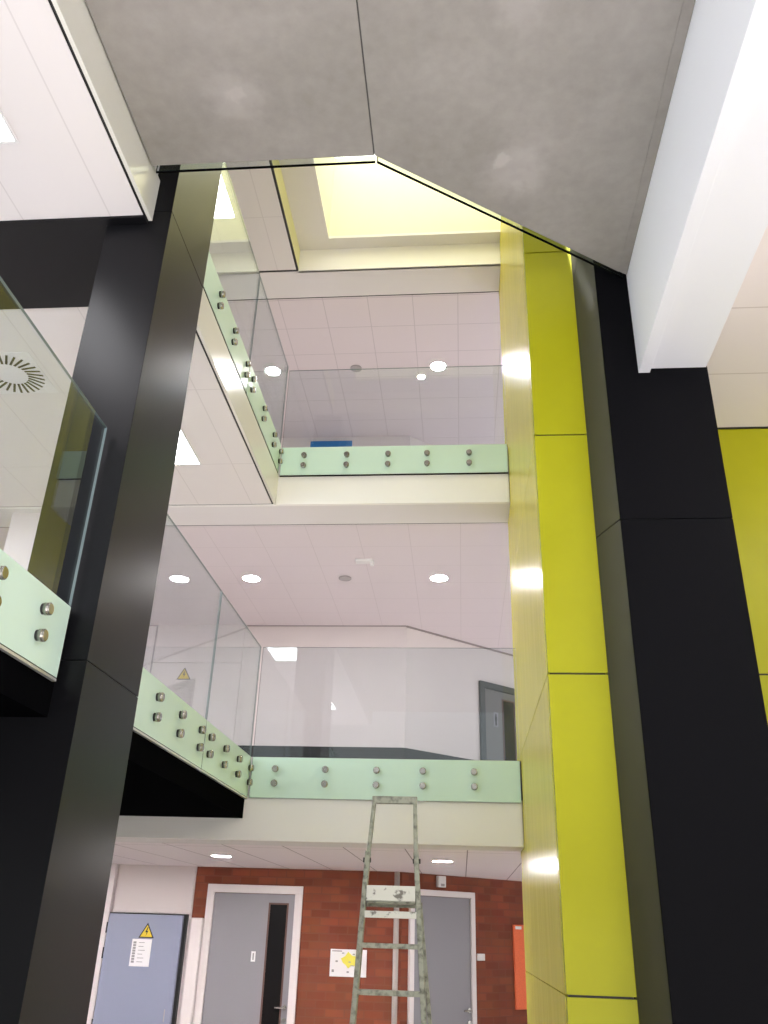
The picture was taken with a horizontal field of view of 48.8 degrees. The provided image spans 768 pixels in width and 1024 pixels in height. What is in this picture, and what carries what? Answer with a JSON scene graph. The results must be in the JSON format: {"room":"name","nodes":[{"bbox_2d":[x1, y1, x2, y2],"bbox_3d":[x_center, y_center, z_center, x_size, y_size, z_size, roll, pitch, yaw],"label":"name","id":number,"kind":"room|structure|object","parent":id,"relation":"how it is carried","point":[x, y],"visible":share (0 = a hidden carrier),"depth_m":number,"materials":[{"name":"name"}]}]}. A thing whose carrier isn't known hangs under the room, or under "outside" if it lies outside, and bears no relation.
{"room":"building atrium","nodes":[
{"label":"building atrium","id":0,"kind":"room"},
{"bbox_2d":[4,513,39,569],"bbox_3d":[-3.799,1.301,9.257,1.000,2.720,0.340,-1,-26,5],"label":"wall pier","id":1,"kind":"object","parent":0,"point":[22,530],"visible":0.18,"depth_m":9.60,"materials":[{"name":"white paint"}]},
{"bbox_2d":[0,0,142,220],"bbox_3d":[-4.840,-3.484,2.723,5.955,0.030,6.985,-1,-26,5],"label":"ceiling","id":2,"kind":"structure","parent":0,"point":[64,163],"depth_m":5.03,"materials":[{"name":"paint"}]},
{"bbox_2d":[0,109,18,143],"bbox_3d":[-2.550,-2.488,4.553,0.620,0.006,1.250,-1,-26,5],"label":"ceiling light panel","id":3,"kind":"object","parent":2,"relation":"attached to","point":[7,136],"visible":1,"depth_m":5.02,"materials":[{"name":"white plastic"}]},
{"bbox_2d":[0,116,13,140],"bbox_3d":[-2.550,-2.488,4.553,0.584,0.004,1.214,-1,-26,5],"label":"diffuser","id":4,"kind":"object","parent":3,"relation":"attached to","point":[6,133],"depth_m":5.01,"materials":[{"name":"white plastic"}]},
{"bbox_2d":[48,0,144,213],"bbox_3d":[-1.864,-3.517,2.466,0.020,0.024,6.985,-1,-26,5],"label":"trim","id":5,"kind":"structure","parent":2,"relation":"attached to","point":[49,1],"depth_m":4.82,"materials":[{"name":"black metal"}]},
{"bbox_2d":[0,214,147,309],"bbox_3d":[-4.511,-1.735,6.219,5.970,0.040,0.860,-1,-26,5],"label":"beam","id":6,"kind":"structure","parent":0,"point":[45,263],"depth_m":5.95,"materials":[{"name":"black paint"}]},
{"bbox_2d":[0,163,222,1023],"bbox_3d":[-1.641,-0.561,5.390,0.428,9.370,0.760,-1,-26,5],"label":"column","id":7,"kind":"structure","parent":0,"point":[63,773],"depth_m":4.66,"materials":[{"name":"black metal"}]},
{"bbox_2d":[0,643,243,817],"bbox_3d":[-5.035,-1.383,0.152,5.970,0.540,18.220,-1,-26,5],"label":"slab","id":8,"kind":"object","parent":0,"point":[157,782],"visible":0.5,"depth_m":6.06,"materials":[{"name":"black paint"}]},
{"bbox_2d":[0,276,106,681],"bbox_3d":[-1.723,-0.506,3.153,0.068,1.479,3.100,-1,-26,5],"label":"glass balustrade","id":9,"kind":"object","parent":8,"relation":"attached to","point":[33,619],"visible":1,"depth_m":3.99,"materials":[{"name":"grey"}]},
{"bbox_2d":[133,513,221,770],"bbox_3d":[-1.453,0.947,6.087,0.068,1.479,1.750,-1,-26,5],"label":"glass balustrade","id":10,"kind":"object","parent":8,"relation":"attached to","point":[161,714],"visible":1,"depth_m":5.89,"materials":[{"name":"grey"}]},
{"bbox_2d":[199,592,260,798],"bbox_3d":[-1.315,1.687,7.580,0.068,1.479,1.565,-1,-26,5],"label":"glass balustrade","id":11,"kind":"object","parent":8,"relation":"attached to","point":[223,759],"visible":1,"depth_m":7.29,"materials":[{"name":"grey"}]},
{"bbox_2d":[0,307,271,506],"bbox_3d":[-4.344,-0.816,8.108,5.955,0.030,3.355,-1,-26,5],"label":"ceiling","id":12,"kind":"structure","parent":0,"point":[30,424],"depth_m":8.00,"materials":[{"name":"tile"}]},
{"bbox_2d":[0,352,57,393],"bbox_3d":[-3.196,-1.180,7.251,0.590,0.007,0.590,-1,-26,5],"label":"ceiling vent","id":13,"kind":"object","parent":12,"relation":"in","point":[20,373],"visible":1,"depth_m":7.27,"materials":[{"name":"white plastic"}]},
{"bbox_2d":[28,503,272,506],"bbox_3d":[-4.195,-0.072,9.616,5.975,0.024,0.020,-1,-26,5],"label":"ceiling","id":14,"kind":"structure","parent":12,"relation":"attached to","point":[272,503],"depth_m":9.41,"materials":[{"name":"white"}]},
{"bbox_2d":[175,428,201,464],"bbox_3d":[-2.046,-0.689,8.172,0.320,0.006,0.950,-1,-26,5],"label":"ceiling light panel","id":15,"kind":"object","parent":12,"relation":"attached to","point":[186,455],"visible":0.31,"depth_m":8.39,"materials":[{"name":"white plastic"}]},
{"bbox_2d":[196,330,272,502],"bbox_3d":[-1.369,-0.855,7.839,0.020,0.024,3.380,-1,-26,5],"label":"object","id":16,"kind":"structure","parent":12,"relation":"attached to","point":[197,334],"depth_m":7.67,"materials":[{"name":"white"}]},
{"bbox_2d":[154,165,276,468],"bbox_3d":[-4.648,-2.865,4.770,5.970,0.680,11.220,-1,-26,5],"label":"slab","id":17,"kind":"object","parent":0,"point":[159,165],"visible":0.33,"depth_m":7.26,"materials":[{"name":"white paint"}]},
{"bbox_2d":[51,0,159,220],"bbox_3d":[-1.835,-3.652,2.561,0.025,0.365,7.040,-1,-26,5],"label":"trim","id":18,"kind":"structure","parent":17,"relation":"attached to","point":[75,17],"depth_m":4.95,"materials":[{"name":"white"}]},
{"bbox_2d":[196,289,278,504],"bbox_3d":[-1.341,-0.998,7.919,0.025,0.364,3.400,-1,-26,5],"label":"trim","id":19,"kind":"structure","parent":17,"relation":"attached to","point":[208,330],"depth_m":7.69,"materials":[{"name":"white"}]},
{"bbox_2d":[203,162,259,392],"bbox_3d":[-1.349,-2.169,7.621,0.064,1.459,1.750,-1,-26,5],"label":"glass balustrade","id":20,"kind":"object","parent":19,"relation":"on","point":[212,285],"visible":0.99,"depth_m":7.50,"materials":[{"name":"grey"}]},
{"bbox_2d":[246,277,287,472],"bbox_3d":[-1.212,-1.429,9.114,0.064,1.459,1.565,-1,-26,5],"label":"glass balustrade","id":21,"kind":"object","parent":19,"relation":"on","point":[255,396],"visible":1,"depth_m":8.87,"materials":[{"name":"grey"}]},
{"bbox_2d":[0,501,512,654],"bbox_3d":[-1.142,1.526,12.652,11.500,0.030,7.240,-1,-26,5],"label":"ceiling","id":22,"kind":"structure","parent":0,"point":[299,568],"depth_m":10.95,"materials":[{"name":"paint"}]},
{"bbox_2d":[0,523,450,527],"bbox_3d":[-2.861,0.152,9.981,8.565,0.026,0.020,-1,-26,5],"label":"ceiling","id":23,"kind":"structure","parent":22,"relation":"attached to","point":[403,523],"depth_m":9.80,"materials":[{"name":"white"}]},
{"bbox_2d":[241,575,260,581],"bbox_3d":[-1.782,0.893,11.368,0.260,0.006,0.260,-1,-26,5],"label":"recessed light","id":24,"kind":"object","parent":22,"relation":"in","point":[249,578],"visible":1,"depth_m":11.36,"materials":[{"name":"white plastic"}]},
{"bbox_2d":[339,576,350,580],"bbox_3d":[-0.517,0.882,11.256,0.170,0.012,0.170,-1,-26,5],"label":"ceiling speaker","id":25,"kind":"object","parent":22,"relation":"attached to","point":[342,578],"visible":1,"depth_m":11.25,"materials":[{"name":"grey plastic"}]},
{"bbox_2d":[340,577,349,580],"bbox_3d":[-0.517,0.882,11.257,0.146,0.008,0.146,-1,-26,5],"label":"grille","id":26,"kind":"object","parent":25,"relation":"attached to","point":[341,578],"depth_m":11.26,"materials":[{"name":"grey plastic"}]},
{"bbox_2d":[355,559,373,565],"bbox_3d":[-0.242,0.642,10.667,0.235,0.085,0.100,-1,-26,5],"label":"detector","id":27,"kind":"object","parent":22,"relation":"attached to","point":[358,561],"visible":1,"depth_m":10.64,"materials":[{"name":"white plastic"}]},
{"bbox_2d":[429,574,448,581],"bbox_3d":[0.724,0.872,11.159,0.260,0.006,0.260,-1,-26,5],"label":"recessed light","id":28,"kind":"object","parent":22,"relation":"in","point":[437,577],"visible":1,"depth_m":11.16,"materials":[{"name":"white plastic"}]},
{"bbox_2d":[112,626,406,1023],"bbox_3d":[-3.318,4.522,12.029,7.210,6.020,0.200,-1,-26,5],"label":"wall","id":29,"kind":"structure","parent":0,"point":[320,697],"depth_m":12.64,"materials":[{"name":"white paint"}]},
{"bbox_2d":[86,864,118,1023],"bbox_3d":[-3.817,6.018,11.172,0.195,2.550,0.090,-1,-26,5],"label":"trim","id":30,"kind":"structure","parent":29,"relation":"attached to","point":[114,867],"depth_m":11.29,"materials":[{"name":"white paint"}]},
{"bbox_2d":[113,864,196,913],"bbox_3d":[-3.121,5.147,11.570,1.070,0.595,0.035,-1,-26,5],"label":"panel","id":31,"kind":"object","parent":29,"relation":"attached to","point":[140,888],"visible":1,"depth_m":11.55,"materials":[{"name":"white paint"}]},
{"bbox_2d":[179,918,203,1023],"bbox_3d":[-2.517,6.285,10.909,0.165,1.915,0.110,-1,-26,5],"label":"door frame","id":32,"kind":"structure","parent":29,"relation":"attached to","point":[188,999],"depth_m":11.01,"materials":[{"name":"white"}]},
{"bbox_2d":[150,625,245,741],"bbox_3d":[-2.878,2.577,12.817,1.410,1.810,0.041,-1,-26,5],"label":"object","id":33,"kind":"object","parent":29,"relation":"attached to","point":[182,655],"visible":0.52,"depth_m":12.91,"materials":[{"name":"clear glass"}]},
{"bbox_2d":[149,625,405,626],"bbox_3d":[-3.244,1.780,13.260,7.200,0.012,0.015,-1,-26,5],"label":"trim","id":34,"kind":"structure","parent":29,"relation":"attached to","point":[149,625],"depth_m":13.05,"materials":[{"name":"grey metal"}]},
{"bbox_2d":[238,745,404,758],"bbox_3d":[-3.306,3.815,12.258,7.210,0.890,0.015,-1,-26,5],"label":"baseboard","id":35,"kind":"structure","parent":29,"relation":"attached to","point":[259,751],"depth_m":12.20,"materials":[{"name":"black paint"}]},
{"bbox_2d":[272,160,299,267],"bbox_3d":[-1.240,-3.978,9.453,0.030,0.310,3.360,-1,-26,5],"label":"rooflight","id":36,"kind":"object","parent":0,"point":[278,173],"visible":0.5,"depth_m":10.17,"materials":[{"name":"beige paint"}]},
{"bbox_2d":[279,158,330,249],"bbox_3d":[-1.036,-4.137,9.513,0.430,0.040,3.360,-1,-26,5],"label":"ledge","id":37,"kind":"object","parent":36,"relation":"on","point":[302,187],"visible":0.33,"depth_m":10.28,"materials":[{"name":"white paint"}]},
{"bbox_2d":[192,866,402,1023],"bbox_3d":[-1.188,6.055,11.073,2.830,2.550,0.200,-1,-26,5],"label":"wall","id":38,"kind":"structure","parent":0,"point":[331,898],"depth_m":11.15,"materials":[{"name":"red brick"}]},
{"bbox_2d":[193,884,303,1023],"bbox_3d":[-1.773,6.095,10.949,1.305,2.335,0.083,-1,-26,5],"label":"door","id":39,"kind":"structure","parent":38,"relation":"attached to","point":[248,973],"depth_m":11.11,"materials":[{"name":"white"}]},
{"bbox_2d":[329,949,366,977],"bbox_3d":[-0.463,5.848,10.984,0.477,0.315,0.023,-1,-26,5],"label":"board","id":40,"kind":"object","parent":38,"relation":"attached to","point":[342,961],"visible":0.84,"depth_m":10.98,"materials":[{"name":"white paper"}]},
{"bbox_2d":[332,950,354,972],"bbox_3d":[-0.485,5.840,10.979,0.390,0.274,0.002,-1,-26,5],"label":"print","id":41,"kind":"object","parent":40,"relation":"attached to","point":[343,961],"depth_m":10.99,"materials":[{"name":"white paper"}]},
{"bbox_2d":[391,872,399,1023],"bbox_3d":[0.141,5.983,10.836,0.071,2.548,0.071,-1,-26,5],"label":"conduit pipe","id":42,"kind":"object","parent":38,"relation":"attached to","point":[397,874],"visible":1,"depth_m":10.90,"materials":[{"name":"grey"}]},
{"bbox_2d":[112,842,521,880],"bbox_3d":[-1.224,4.744,11.334,11.500,0.030,6.760,-1,-26,5],"label":"ceiling","id":43,"kind":"structure","parent":0,"point":[500,865],"depth_m":9.66,"materials":[{"name":"paint"}]},
{"bbox_2d":[210,855,232,856],"bbox_3d":[-1.864,3.947,9.717,0.260,0.006,0.260,-1,-26,5],"label":"recessed light","id":44,"kind":"object","parent":43,"relation":"attached to","point":[210,855],"visible":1,"depth_m":9.68,"materials":[{"name":"white plastic"}]},
{"bbox_2d":[431,860,453,862],"bbox_3d":[0.650,3.890,9.435,0.260,0.006,0.260,-1,-26,5],"label":"recessed light","id":45,"kind":"object","parent":43,"relation":"attached to","point":[444,861],"visible":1,"depth_m":9.41,"materials":[{"name":"white plastic"}]},
{"bbox_2d":[115,837,523,851],"bbox_3d":[-2.984,3.155,8.224,8.565,0.030,0.470,-1,-26,5],"label":"ceiling","id":46,"kind":"structure","parent":0,"point":[148,840],"depth_m":8.01,"materials":[{"name":"white paint"}]},
{"bbox_2d":[314,157,334,233],"bbox_3d":[-0.814,-4.747,9.890,0.040,1.400,2.730,-1,-26,5],"label":"shaft","id":47,"kind":"object","parent":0,"point":[325,174],"visible":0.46,"depth_m":10.64,"materials":[{"name":"beige paint"}]},
{"bbox_2d":[279,436,409,448],"bbox_3d":[-3.177,-0.029,14.192,7.210,2.640,0.200,-1,-26,5],"label":"wall","id":48,"kind":"structure","parent":0,"point":[370,440],"depth_m":14.42,"materials":[{"name":"white paint"}]},
{"bbox_2d":[310,441,351,446],"bbox_3d":[-0.900,-1.085,14.382,0.715,0.275,0.022,-1,-26,5],"label":"notice sign","id":49,"kind":"object","parent":48,"relation":"attached to","point":[313,443],"visible":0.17,"depth_m":14.41,"materials":[{"name":"blue plastic"}]},
{"bbox_2d":[209,160,504,444],"bbox_3d":[-1.507,-3.969,9.104,11.500,0.030,18.500,-1,-26,5],"label":"ceiling","id":50,"kind":"structure","parent":0,"point":[452,405],"depth_m":12.00,"materials":[{"name":"paint"}]},
{"bbox_2d":[214,171,236,219],"bbox_3d":[-1.960,-3.760,9.518,0.320,0.006,1.250,-1,-26,5],"label":"ceiling light panel","id":51,"kind":"object","parent":50,"relation":"attached to","point":[224,209],"visible":0.31,"depth_m":9.87,"materials":[{"name":"white plastic"}]},
{"bbox_2d":[264,366,281,375],"bbox_3d":[-1.677,-2.129,12.810,0.260,0.006,0.260,-1,-26,5],"label":"recessed light","id":52,"kind":"object","parent":50,"relation":"in","point":[270,370],"visible":1,"depth_m":12.81,"materials":[{"name":"white plastic"}]},
{"bbox_2d":[269,160,297,268],"bbox_3d":[-1.570,-5.587,5.824,0.025,0.028,11.200,-1,-26,5],"label":"trim","id":53,"kind":"structure","parent":50,"relation":"attached to","point":[270,161],"depth_m":9.99,"materials":[{"name":"black"}]},
{"bbox_2d":[350,365,361,371],"bbox_3d":[-0.419,-2.148,12.681,0.170,0.012,0.170,-1,-26,5],"label":"ceiling speaker","id":54,"kind":"object","parent":50,"relation":"attached to","point":[352,366],"visible":0.91,"depth_m":12.67,"materials":[{"name":"grey plastic"}]},
{"bbox_2d":[227,291,498,300],"bbox_3d":[-2.763,-2.852,11.460,8.565,0.026,0.020,-1,-26,5],"label":"trim","id":55,"kind":"structure","parent":50,"relation":"attached to","point":[491,291],"depth_m":11.23,"materials":[{"name":"black metal"}]},
{"bbox_2d":[416,374,425,379],"bbox_3d":[0.564,-2.046,12.831,0.154,0.006,0.154,-1,-26,5],"label":"recessed light","id":56,"kind":"object","parent":50,"relation":"in","point":[419,376],"visible":1,"depth_m":12.82,"materials":[{"name":"white plastic"}]},
{"bbox_2d":[429,361,446,371],"bbox_3d":[0.802,-2.163,12.577,0.260,0.006,0.260,-1,-26,5],"label":"recessed light","id":57,"kind":"object","parent":50,"relation":"in","point":[443,365],"visible":0.98,"depth_m":12.56,"materials":[{"name":"white plastic"}]},
{"bbox_2d":[85,0,695,274],"bbox_3d":[-0.127,-3.699,3.005,3.281,0.320,8.073,-1,-26,5],"label":"ceiling","id":58,"kind":"structure","parent":0,"point":[548,117],"depth_m":5.04,"materials":[{"name":"grey concrete"}]},
{"bbox_2d":[156,156,375,172],"bbox_3d":[-0.766,-2.815,5.830,1.460,1.247,0.015,-1,-26,5],"label":"trim","id":59,"kind":"structure","parent":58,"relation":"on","point":[360,162],"depth_m":5.55,"materials":[{"name":"grey metal"}]},
{"bbox_2d":[377,157,622,278],"bbox_3d":[0.898,-2.570,6.217,2.115,1.247,0.015,15,-29,-25],"label":"trim","id":60,"kind":"structure","parent":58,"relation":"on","point":[378,162],"depth_m":5.89,"materials":[{"name":"grey"}]},
{"bbox_2d":[298,243,499,272],"bbox_3d":[0.188,-3.243,10.816,2.565,0.340,0.040,-1,-26,5],"label":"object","id":61,"kind":"structure","parent":0,"point":[434,256],"depth_m":10.79,"materials":[{"name":"white paint"}]},
{"bbox_2d":[329,230,499,248],"bbox_3d":[0.602,-3.460,10.779,2.600,0.040,0.230,-1,-26,5],"label":"ledge","id":62,"kind":"object","parent":61,"relation":"on","point":[477,236],"visible":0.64,"depth_m":10.76,"materials":[{"name":"white paint"}]},
{"bbox_2d":[329,156,500,235],"bbox_3d":[0.595,-4.147,11.014,2.640,1.400,0.040,-1,-26,5],"label":"skylight","id":63,"kind":"object","parent":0,"point":[368,199],"visible":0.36,"depth_m":10.93,"materials":[{"name":"beige paint"}]},
{"bbox_2d":[410,436,429,445],"bbox_3d":[2.013,0.526,14.975,4.200,2.640,0.200,20,-31,-32],"label":"wall","id":64,"kind":"structure","parent":0,"point":[413,441],"depth_m":14.42,"materials":[{"name":"white paint"}]},
{"bbox_2d":[405,628,513,759],"bbox_3d":[1.920,3.597,13.541,4.200,2.720,0.200,20,-31,-32],"label":"wall","id":65,"kind":"structure","parent":0,"point":[443,675],"depth_m":12.97,"materials":[{"name":"white paint"}]},
{"bbox_2d":[405,748,470,759],"bbox_3d":[0.879,3.994,12.344,1.500,0.890,0.016,20,-31,-32],"label":"baseboard","id":66,"kind":"structure","parent":65,"relation":"attached to","point":[409,753],"depth_m":12.32,"materials":[{"name":"black paint"}]},
{"bbox_2d":[406,626,512,655],"bbox_3d":[1.945,2.323,14.003,4.000,0.025,0.022,20,-31,-32],"label":"trim","id":67,"kind":"structure","parent":65,"relation":"attached to","point":[410,627],"depth_m":13.49,"materials":[{"name":"grey metal"}]},
{"bbox_2d":[479,680,516,760],"bbox_3d":[1.915,3.791,13.278,1.075,2.140,0.045,20,-31,-32],"label":"door","id":68,"kind":"structure","parent":65,"relation":"in","point":[497,719],"depth_m":13.39,"materials":[{"name":"grey paint"}]},
{"bbox_2d":[400,872,526,1023],"bbox_3d":[1.821,6.632,12.046,4.200,2.550,0.200,20,-31,-32],"label":"wall","id":69,"kind":"structure","parent":0,"point":[498,903],"depth_m":11.86,"materials":[{"name":"red brick"}]},
{"bbox_2d":[436,876,445,887],"bbox_3d":[0.792,5.112,11.715,0.135,0.145,0.068,20,-31,-32],"label":"wall sensor","id":70,"kind":"object","parent":69,"relation":"attached to","point":[440,880],"visible":1,"depth_m":11.69,"materials":[{"name":"white plastic"}]},
{"bbox_2d":[407,889,476,1023],"bbox_3d":[0.789,6.274,11.161,1.160,2.350,0.083,20,-31,-32],"label":"door","id":71,"kind":"structure","parent":69,"relation":"attached to","point":[449,923],"depth_m":11.37,"materials":[{"name":"white"}]},
{"bbox_2d":[477,954,484,960],"bbox_3d":[1.342,6.155,11.714,0.140,0.085,0.028,20,-31,-32],"label":"plate","id":72,"kind":"object","parent":69,"relation":"attached to","point":[480,957],"visible":1,"depth_m":11.70,"materials":[{"name":"white plastic"}]},
{"bbox_2d":[512,925,526,1009],"bbox_3d":[2.212,6.565,12.239,0.910,1.065,0.036,20,-31,-32],"label":"board","id":73,"kind":"object","parent":69,"relation":"attached to","point":[518,930],"visible":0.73,"depth_m":12.03,"materials":[{"name":"orange fabric"}]},
{"bbox_2d":[507,447,509,500],"bbox_3d":[-2.593,1.223,12.936,8.565,0.680,7.240,-1,-26,5],"label":"gallery","id":74,"kind":"object","parent":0,"point":[507,447],"visible":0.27,"depth_m":9.32,"materials":[{"name":"white paint"}]},
{"bbox_2d":[0,454,508,508],"bbox_3d":[-2.899,-0.374,9.680,8.553,0.710,0.040,-1,-26,5],"label":"floor slab edge","id":75,"kind":"structure","parent":74,"relation":"attached to","point":[455,488],"depth_m":9.32,"materials":[{"name":"white paint"}]},
{"bbox_2d":[280,365,507,476],"bbox_3d":[0.114,-1.065,9.676,2.539,1.439,0.064,-1,-26,5],"label":"glass balustrade","id":76,"kind":"object","parent":75,"relation":"attached to","point":[475,458],"visible":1,"depth_m":9.45,"materials":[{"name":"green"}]},
{"bbox_2d":[521,801,523,843],"bbox_3d":[-2.694,4.316,11.413,8.565,0.720,7.240,-1,-26,5],"label":"gallery","id":77,"kind":"object","parent":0,"point":[521,801],"visible":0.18,"depth_m":7.73,"materials":[{"name":"white paint"}]},
{"bbox_2d":[116,757,522,846],"bbox_3d":[-3.000,2.720,8.156,8.553,0.750,0.040,-1,-26,5],"label":"floor slab edge","id":78,"kind":"structure","parent":77,"relation":"attached to","point":[456,823],"depth_m":7.82,"materials":[{"name":"white paint"}]},
{"bbox_2d":[249,647,521,802],"bbox_3d":[0.014,2.010,8.162,2.539,1.465,0.064,-1,-26,5],"label":"glass balustrade","id":79,"kind":"object","parent":78,"relation":"attached to","point":[478,781],"visible":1,"depth_m":7.93,"materials":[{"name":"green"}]},
{"bbox_2d":[520,761,522,799],"bbox_3d":[1.271,2.492,7.853,0.009,0.340,0.080,-1,-26,5],"label":"trim","id":80,"kind":"structure","parent":77,"relation":"attached to","point":[520,761],"depth_m":7.83,"materials":[{"name":"black"}]},
{"bbox_2d":[499,216,638,1023],"bbox_3d":[1.422,0.428,7.580,0.380,9.710,3.350,-1,-26,5],"label":"column","id":81,"kind":"structure","parent":0,"point":[579,961],"depth_m":5.83,"materials":[{"name":"yellow metal"}]},
{"bbox_2d":[570,249,619,537],"bbox_3d":[1.584,-2.269,6.902,0.112,5.342,0.360,-1,-26,5],"label":"column infill","id":82,"kind":"structure","parent":0,"point":[600,451],"depth_m":6.15,"materials":[{"name":"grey metal"}]},
{"bbox_2d":[596,520,671,1023],"bbox_3d":[1.442,2.061,4.770,0.112,4.300,0.360,-1,-26,5],"label":"column infill","id":83,"kind":"structure","parent":0,"point":[653,1000],"depth_m":4.94,"materials":[{"name":"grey metal"}]},
{"bbox_2d":[593,260,767,1023],"bbox_3d":[1.988,-0.053,6.498,0.715,9.650,1.675,-1,-26,5],"label":"column","id":84,"kind":"structure","parent":0,"point":[704,725],"depth_m":5.05,"materials":[{"name":"black"}]},
{"bbox_2d":[626,0,767,372],"bbox_3d":[1.736,-3.454,2.727,0.473,1.495,8.100,-1,-26,5],"label":"beam","id":85,"kind":"structure","parent":0,"point":[703,224],"depth_m":4.80,"materials":[{"name":"white paint"}]},
{"bbox_2d":[707,225,767,427],"bbox_3d":[4.149,-2.954,3.203,4.230,0.030,9.790,-1,-26,5],"label":"ceiling","id":86,"kind":"structure","parent":0,"point":[737,366],"depth_m":6.75,"materials":[{"name":"paint"}]},
{"bbox_2d":[718,429,767,722],"bbox_3d":[4.476,1.968,6.328,4.220,6.020,0.200,-1,-26,5],"label":"wall","id":87,"kind":"structure","parent":0,"point":[744,451],"depth_m":7.30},
{"bbox_2d":[718,427,767,429],"bbox_3d":[4.555,-0.773,7.558,4.220,0.012,0.015,-1,-26,5],"label":"trim","id":88,"kind":"structure","parent":87,"relation":"attached to","point":[722,427],"depth_m":7.67,"materials":[{"name":"black metal"}]},
{"bbox_3d":[2.182,3.056,1.645,20.000,0.200,26.000,-1,-26,5],"label":"floor","id":89,"kind":"structure","parent":0,"visible":0},
{"bbox_2d":[91,912,188,1023],"bbox_3d":[-3.196,6.271,10.965,1.077,1.950,0.132,-1,-26,5],"label":"tall cabinet","id":90,"kind":"object","parent":89,"relation":"on","point":[143,953],"visible":1,"depth_m":11.05,"materials":[{"name":"metal"}]},
{"bbox_2d":[131,941,144,962],"bbox_3d":[-3.229,5.785,11.137,0.168,0.249,0.002,-1,-26,5],"label":"print","id":91,"kind":"object","parent":90,"relation":"attached to","point":[137,947],"depth_m":11.14,"materials":[{"name":"grey paper"}]},
{"bbox_2d":[350,796,431,1023],"bbox_3d":[0.021,2.914,4.655,0.732,2.586,1.084,-1,-26,5],"label":"step ladder","id":92,"kind":"object","parent":89,"relation":"on","point":[371,895],"visible":1,"depth_m":4.85,"materials":[{"name":"metal"}]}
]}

